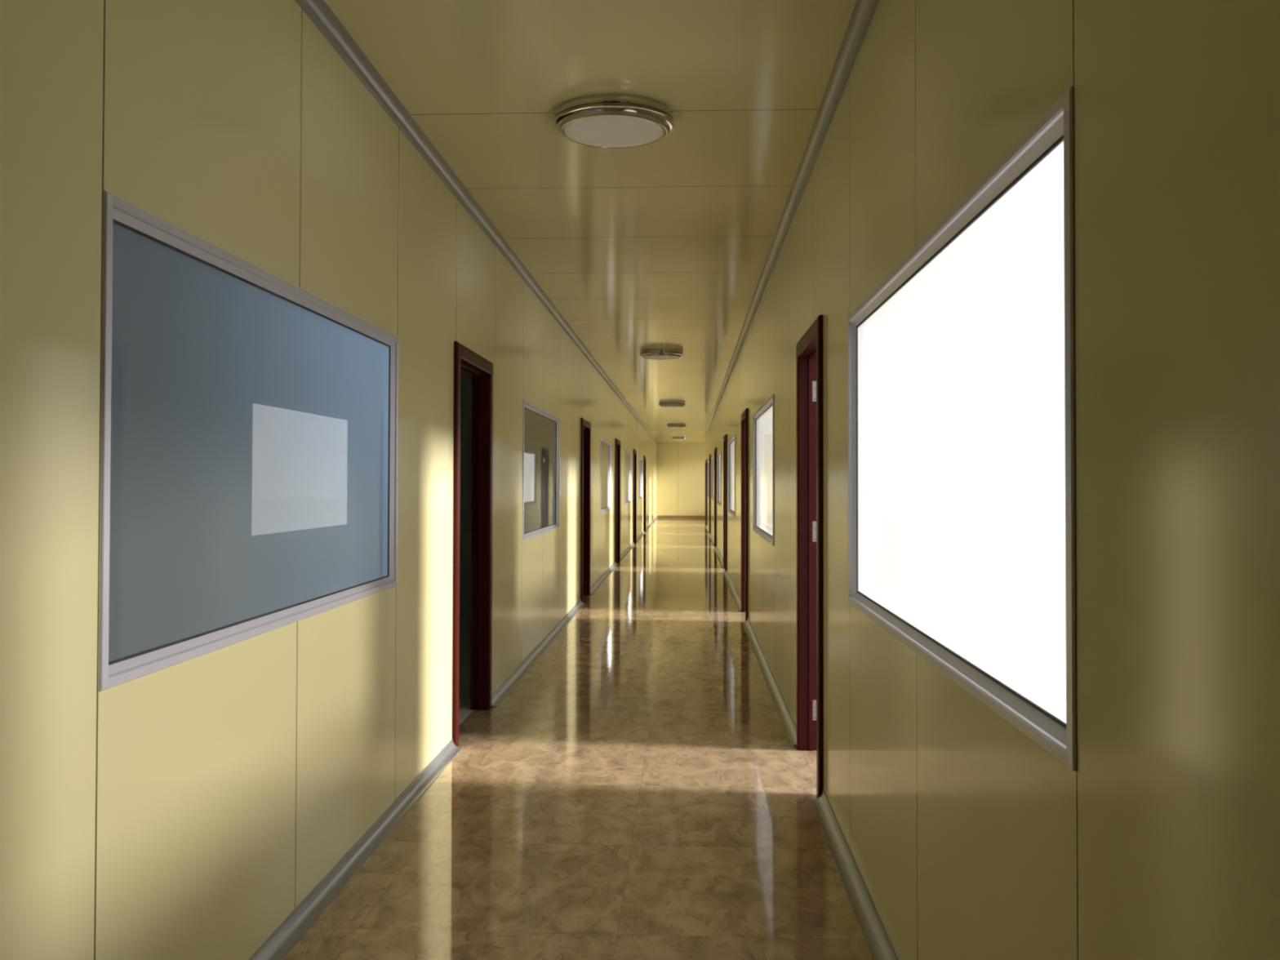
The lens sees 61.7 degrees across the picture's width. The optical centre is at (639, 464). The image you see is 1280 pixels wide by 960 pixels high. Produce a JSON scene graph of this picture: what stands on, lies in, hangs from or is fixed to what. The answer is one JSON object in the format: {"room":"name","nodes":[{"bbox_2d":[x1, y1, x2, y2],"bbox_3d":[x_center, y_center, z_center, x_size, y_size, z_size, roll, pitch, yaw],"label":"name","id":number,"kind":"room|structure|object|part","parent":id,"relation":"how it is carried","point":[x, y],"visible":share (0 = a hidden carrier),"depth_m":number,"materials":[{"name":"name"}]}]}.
{"room":"office corridor","nodes":[
{"label":"office corridor","id":0,"kind":"room"},
{"bbox_2d":[0,0,656,959],"bbox_3d":[-0.411,0.238,19.137,0.075,2.954,45.200,0,-1,3],"label":"wall","id":1,"kind":"structure","parent":0,"point":[186,810],"depth_m":2.86,"materials":[{"name":"beige paint"}]},
{"bbox_2d":[98,190,399,691],"bbox_3d":[-1.123,-0.031,3.400,0.100,1.054,2.290,0,-1,3],"label":"window","id":2,"kind":"structure","parent":1,"relation":"in","point":[250,422],"depth_m":2.91,"materials":[{"name":"glass"}]},
{"bbox_2d":[248,517,657,959],"bbox_3d":[-0.351,1.689,19.109,0.052,0.052,45.200,0,-1,3],"label":"baseboard","id":3,"kind":"structure","parent":1,"relation":"attached to","point":[285,937],"depth_m":4.14,"materials":[{"name":"grey metal"}]},
{"bbox_2d":[452,341,493,746],"bbox_3d":[-1.430,0.428,6.159,0.987,2.136,1.030,0,-1,3],"label":"door frame","id":4,"kind":"structure","parent":1,"relation":"in","point":[481,369],"depth_m":6.56,"materials":[{"name":"red wood"}]},
{"bbox_3d":[-1.011,0.471,6.574,0.024,0.146,0.002,0,-1,3],"label":"strike plate","id":5,"kind":"part","parent":4,"relation":"part of","materials":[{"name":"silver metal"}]},
{"bbox_2d":[294,0,657,443],"bbox_3d":[-0.345,-1.212,19.158,0.052,0.052,45.200,0,-1,3],"label":"trim","id":6,"kind":"structure","parent":1,"relation":"attached to","point":[318,11],"depth_m":4.82,"materials":[{"name":"grey metal"}]},
{"bbox_2d":[522,400,559,541],"bbox_3d":[-0.866,0.065,9.113,0.100,1.054,2.250,0,-1,3],"label":"window","id":7,"kind":"structure","parent":1,"relation":"in","point":[540,428],"depth_m":9.04,"materials":[{"name":"glass"}]},
{"bbox_2d":[580,417,591,602],"bbox_3d":[-1.124,0.541,12.846,0.977,2.136,1.020,0,-1,3],"label":"door","id":8,"kind":"structure","parent":1,"relation":"in","point":[585,484],"depth_m":13.25,"materials":[{"name":"red wood"}]},
{"bbox_2d":[600,438,611,513],"bbox_3d":[-0.551,0.183,16.125,0.100,1.054,2.130,0,-1,3],"label":"window","id":9,"kind":"structure","parent":1,"relation":"in","point":[606,446],"depth_m":16.26,"materials":[{"name":"glass"}]},
{"bbox_3d":[-0.535,0.183,16.125,0.006,0.967,2.043,0,-1,3],"label":"pane","id":10,"kind":"part","parent":9,"relation":"part of","materials":[{"name":"blue glass"}]},
{"bbox_2d":[615,438,620,564],"bbox_3d":[-0.861,0.639,18.709,0.977,2.136,1.020,0,-1,3],"label":"door","id":11,"kind":"structure","parent":1,"relation":"in","point":[617,442],"depth_m":19.11,"materials":[{"name":"red wood"}]},
{"bbox_2d":[624,450,631,504],"bbox_3d":[-0.289,0.281,21.959,0.100,1.054,2.250,0,-1,3],"label":"window","id":12,"kind":"structure","parent":1,"relation":"in","point":[627,455],"depth_m":22.16,"materials":[{"name":"glass"}]},
{"bbox_3d":[-0.273,0.281,21.958,0.006,0.967,2.163,0,-1,3],"label":"pane","id":13,"kind":"part","parent":12,"relation":"part of","materials":[{"name":"blue glass"}]},
{"bbox_2d":[633,448,636,542],"bbox_3d":[-0.591,0.741,24.703,0.977,2.136,1.020,0,-1,3],"label":"door","id":14,"kind":"structure","parent":1,"relation":"in","point":[634,451],"depth_m":25.11,"materials":[{"name":"red wood"}]},
{"bbox_2d":[638,457,642,499],"bbox_3d":[-0.029,0.379,27.752,0.100,1.054,2.250,0,-1,3],"label":"window","id":15,"kind":"structure","parent":1,"relation":"in","point":[640,460],"depth_m":28.20,"materials":[{"name":"glass"}]},
{"bbox_3d":[-0.013,0.379,27.751,0.006,0.967,2.163,0,-1,3],"label":"pane","id":16,"kind":"part","parent":15,"relation":"part of","materials":[{"name":"blue glass"}]},
{"bbox_2d":[643,455,645,532],"bbox_3d":[-0.340,0.835,30.296,0.977,2.136,1.020,0,-1,3],"label":"door","id":17,"kind":"structure","parent":1,"relation":"in","point":[644,517],"depth_m":29.79,"materials":[{"name":"red wood"}]},
{"bbox_2d":[459,368,471,614],"bbox_3d":[-2.446,0.104,11.359,3.292,2.954,0.075,0,-1,3],"label":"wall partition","id":18,"kind":"structure","parent":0,"point":[465,526],"depth_m":11.29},
{"bbox_2d":[282,518,872,959],"bbox_3d":[-0.007,1.766,19.093,7.675,0.100,45.350,0,-1,3],"label":"floor","id":19,"kind":"structure","parent":0,"point":[641,792],"depth_m":4.46,"materials":[{"name":"brown stone"}]},
{"bbox_2d":[324,0,857,442],"bbox_3d":[1.694,-1.286,19.067,4.283,0.100,45.350,0,-1,3],"label":"ceiling","id":20,"kind":"structure","parent":0,"point":[665,243],"depth_m":4.93,"materials":[{"name":"beige paint"}]},
{"bbox_2d":[551,93,675,148],"bbox_3d":[-0.113,-1.440,4.554,0.522,0.086,0.522,0,-1,3],"label":"ceiling lamp","id":21,"kind":"object","parent":20,"relation":"attached to","point":[602,121],"visible":1,"depth_m":4.42,"materials":[{"name":"silver metal"}]},
{"bbox_2d":[564,115,662,147],"bbox_3d":[-0.113,-1.407,4.554,0.421,0.020,0.421,0,-1,3],"label":"diffuser","id":22,"kind":"object","parent":21,"relation":"attached to","point":[589,131],"depth_m":4.50,"materials":[{"name":"white plastic"}]},
{"bbox_2d":[640,348,683,359],"bbox_3d":[0.257,-1.301,12.775,0.522,0.086,0.522,0,-1,3],"label":"ceiling lamp","id":23,"kind":"object","parent":20,"relation":"attached to","point":[655,353],"visible":1,"depth_m":12.60,"materials":[{"name":"silver metal"}]},
{"bbox_2d":[644,355,679,359],"bbox_3d":[0.257,-1.268,12.774,0.421,0.020,0.421,0,-1,3],"label":"diffuser","id":24,"kind":"object","parent":23,"relation":"attached to","point":[648,357],"depth_m":12.67,"materials":[{"name":"white plastic"}]},
{"bbox_2d":[658,402,684,407],"bbox_3d":[0.631,-1.161,21.116,0.522,0.086,0.522,0,-1,3],"label":"ceiling lamp","id":25,"kind":"object","parent":20,"relation":"attached to","point":[661,404],"visible":1,"depth_m":20.92,"materials":[{"name":"silver metal"}]},
{"bbox_2d":[662,405,682,407],"bbox_3d":[0.631,-1.127,21.115,0.421,0.020,0.421,0,-1,3],"label":"diffuser","id":26,"kind":"object","parent":25,"relation":"attached to","point":[662,406],"depth_m":21.00,"materials":[{"name":"white plastic"}]},
{"bbox_2d":[666,424,685,427],"bbox_3d":[0.991,-1.026,29.106,0.522,0.086,0.522,0,-1,3],"label":"ceiling lamp","id":27,"kind":"object","parent":20,"relation":"attached to","point":[668,425],"visible":1,"depth_m":28.92,"materials":[{"name":"silver metal"}]},
{"bbox_2d":[671,436,686,439],"bbox_3d":[1.359,-0.888,37.297,0.522,0.086,0.522,0,-1,3],"label":"ceiling lamp","id":28,"kind":"object","parent":20,"relation":"attached to","point":[675,437],"visible":1,"depth_m":37.09,"materials":[{"name":"silver metal"}]},
{"bbox_2d":[656,442,705,517],"bbox_3d":[2.707,0.622,41.653,4.283,2.954,0.075,0,-1,3],"label":"wall","id":29,"kind":"structure","parent":0,"point":[680,466],"depth_m":41.67,"materials":[{"name":"beige paint"}]},
{"bbox_2d":[657,515,705,518],"bbox_3d":[2.726,2.048,41.581,4.083,0.100,0.020,0,-1,3],"label":"baseboard","id":30,"kind":"structure","parent":29,"relation":"attached to","point":[659,516],"depth_m":41.63,"materials":[{"name":"brown wood"}]},
{"bbox_2d":[705,0,1279,959],"bbox_3d":[1.388,0.203,16.804,0.075,2.954,40.700,0,-1,3],"label":"wall","id":31,"kind":"structure","parent":0,"point":[967,838],"depth_m":1.56,"materials":[{"name":"beige paint"}]},
{"bbox_2d":[705,458,706,526],"bbox_3d":[2.197,0.916,34.826,0.119,2.136,2.600,0,-1,3],"label":"door","id":32,"kind":"structure","parent":31,"relation":"in","point":[706,459],"depth_m":33.55,"materials":[{"name":"red wood"}]},
{"bbox_2d":[707,460,709,497],"bbox_3d":[2.057,0.447,31.587,0.100,1.054,2.300,0,-1,3],"label":"window","id":33,"kind":"structure","parent":31,"relation":"in","point":[708,460],"depth_m":30.45,"materials":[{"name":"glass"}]},
{"bbox_2d":[709,454,711,534],"bbox_3d":[1.998,0.822,29.235,0.252,2.136,1.722,0,-1,11],"label":"door","id":34,"kind":"structure","parent":31,"relation":"in","point":[709,455],"depth_m":28.39,"materials":[{"name":"red wood"}]},
{"bbox_2d":[711,456,713,501],"bbox_3d":[1.823,0.360,26.392,0.100,1.054,2.300,0,-1,3],"label":"window","id":35,"kind":"structure","parent":31,"relation":"in","point":[712,458],"depth_m":27.49,"materials":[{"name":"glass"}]},
{"bbox_3d":[1.807,0.360,26.393,0.006,0.967,2.213,0,-1,3],"label":"pane","id":36,"kind":"part","parent":35,"relation":"part of","materials":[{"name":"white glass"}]},
{"bbox_2d":[714,447,716,547],"bbox_3d":[1.737,0.724,23.442,0.252,2.136,1.722,0,-1,11],"label":"door","id":37,"kind":"structure","parent":31,"relation":"in","point":[715,448],"depth_m":22.60,"materials":[{"name":"red wood"}]},
{"bbox_2d":[716,448,720,506],"bbox_3d":[1.563,0.262,20.599,0.100,1.054,2.300,0,-1,3],"label":"window","id":38,"kind":"structure","parent":31,"relation":"in","point":[718,473],"depth_m":21.63,"materials":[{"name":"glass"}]},
{"bbox_3d":[1.547,0.262,20.600,0.006,0.967,2.213,0,-1,3],"label":"pane","id":39,"kind":"part","parent":38,"relation":"part of","materials":[{"name":"white glass"}]},
{"bbox_2d":[723,434,726,572],"bbox_3d":[1.463,0.622,17.349,0.252,2.136,1.722,0,-1,11],"label":"door","id":40,"kind":"structure","parent":31,"relation":"in","point":[725,436],"depth_m":16.57,"materials":[{"name":"red wood"}]},
{"bbox_2d":[728,433,735,517],"bbox_3d":[1.297,0.163,14.681,0.100,1.054,2.250,0,-1,3],"label":"window","id":41,"kind":"structure","parent":31,"relation":"in","point":[731,442],"depth_m":15.16,"materials":[{"name":"glass"}]},
{"bbox_3d":[1.281,0.163,14.682,0.006,0.967,2.163,0,-1,3],"label":"pane","id":42,"kind":"part","parent":41,"relation":"part of","materials":[{"name":"white glass"}]},
{"bbox_2d":[741,408,747,621],"bbox_3d":[1.201,0.523,11.506,0.252,2.136,1.722,0,-1,11],"label":"door","id":43,"kind":"structure","parent":31,"relation":"in","point":[744,415],"depth_m":11.54,"materials":[{"name":"red wood"}]},
{"bbox_2d":[752,394,773,546],"bbox_3d":[1.023,0.060,8.583,0.100,1.054,2.300,0,-1,3],"label":"window","id":44,"kind":"structure","parent":31,"relation":"in","point":[763,418],"depth_m":8.69,"materials":[{"name":"glass"}]},
{"bbox_3d":[1.007,0.060,8.584,0.006,0.967,2.213,0,-1,3],"label":"pane","id":45,"kind":"part","parent":44,"relation":"part of","materials":[{"name":"white glass"}]},
{"bbox_2d":[703,0,879,438],"bbox_3d":[1.327,-1.248,16.831,0.052,0.052,40.700,0,-1,3],"label":"trim","id":46,"kind":"structure","parent":31,"relation":"attached to","point":[864,11],"depth_m":4.81,"materials":[{"name":"grey metal"}]},
{"bbox_2d":[703,521,898,959],"bbox_3d":[1.321,1.654,16.782,0.052,0.052,40.700,0,-1,3],"label":"baseboard","id":47,"kind":"structure","parent":31,"relation":"attached to","point":[880,946],"depth_m":4.04,"materials":[{"name":"grey metal"}]},
{"bbox_2d":[795,315,823,798],"bbox_3d":[0.933,0.423,5.553,0.252,2.136,1.702,0,-1,11],"label":"door frame","id":48,"kind":"structure","parent":31,"relation":"in","point":[809,349],"depth_m":5.59,"materials":[{"name":"red wood"}]},
{"bbox_2d":[848,86,1076,771],"bbox_3d":[0.763,-0.038,2.797,0.100,1.054,2.305,0,-1,3],"label":"window","id":49,"kind":"structure","parent":31,"relation":"in","point":[962,480],"depth_m":2.23,"materials":[{"name":"glass"}]}
]}

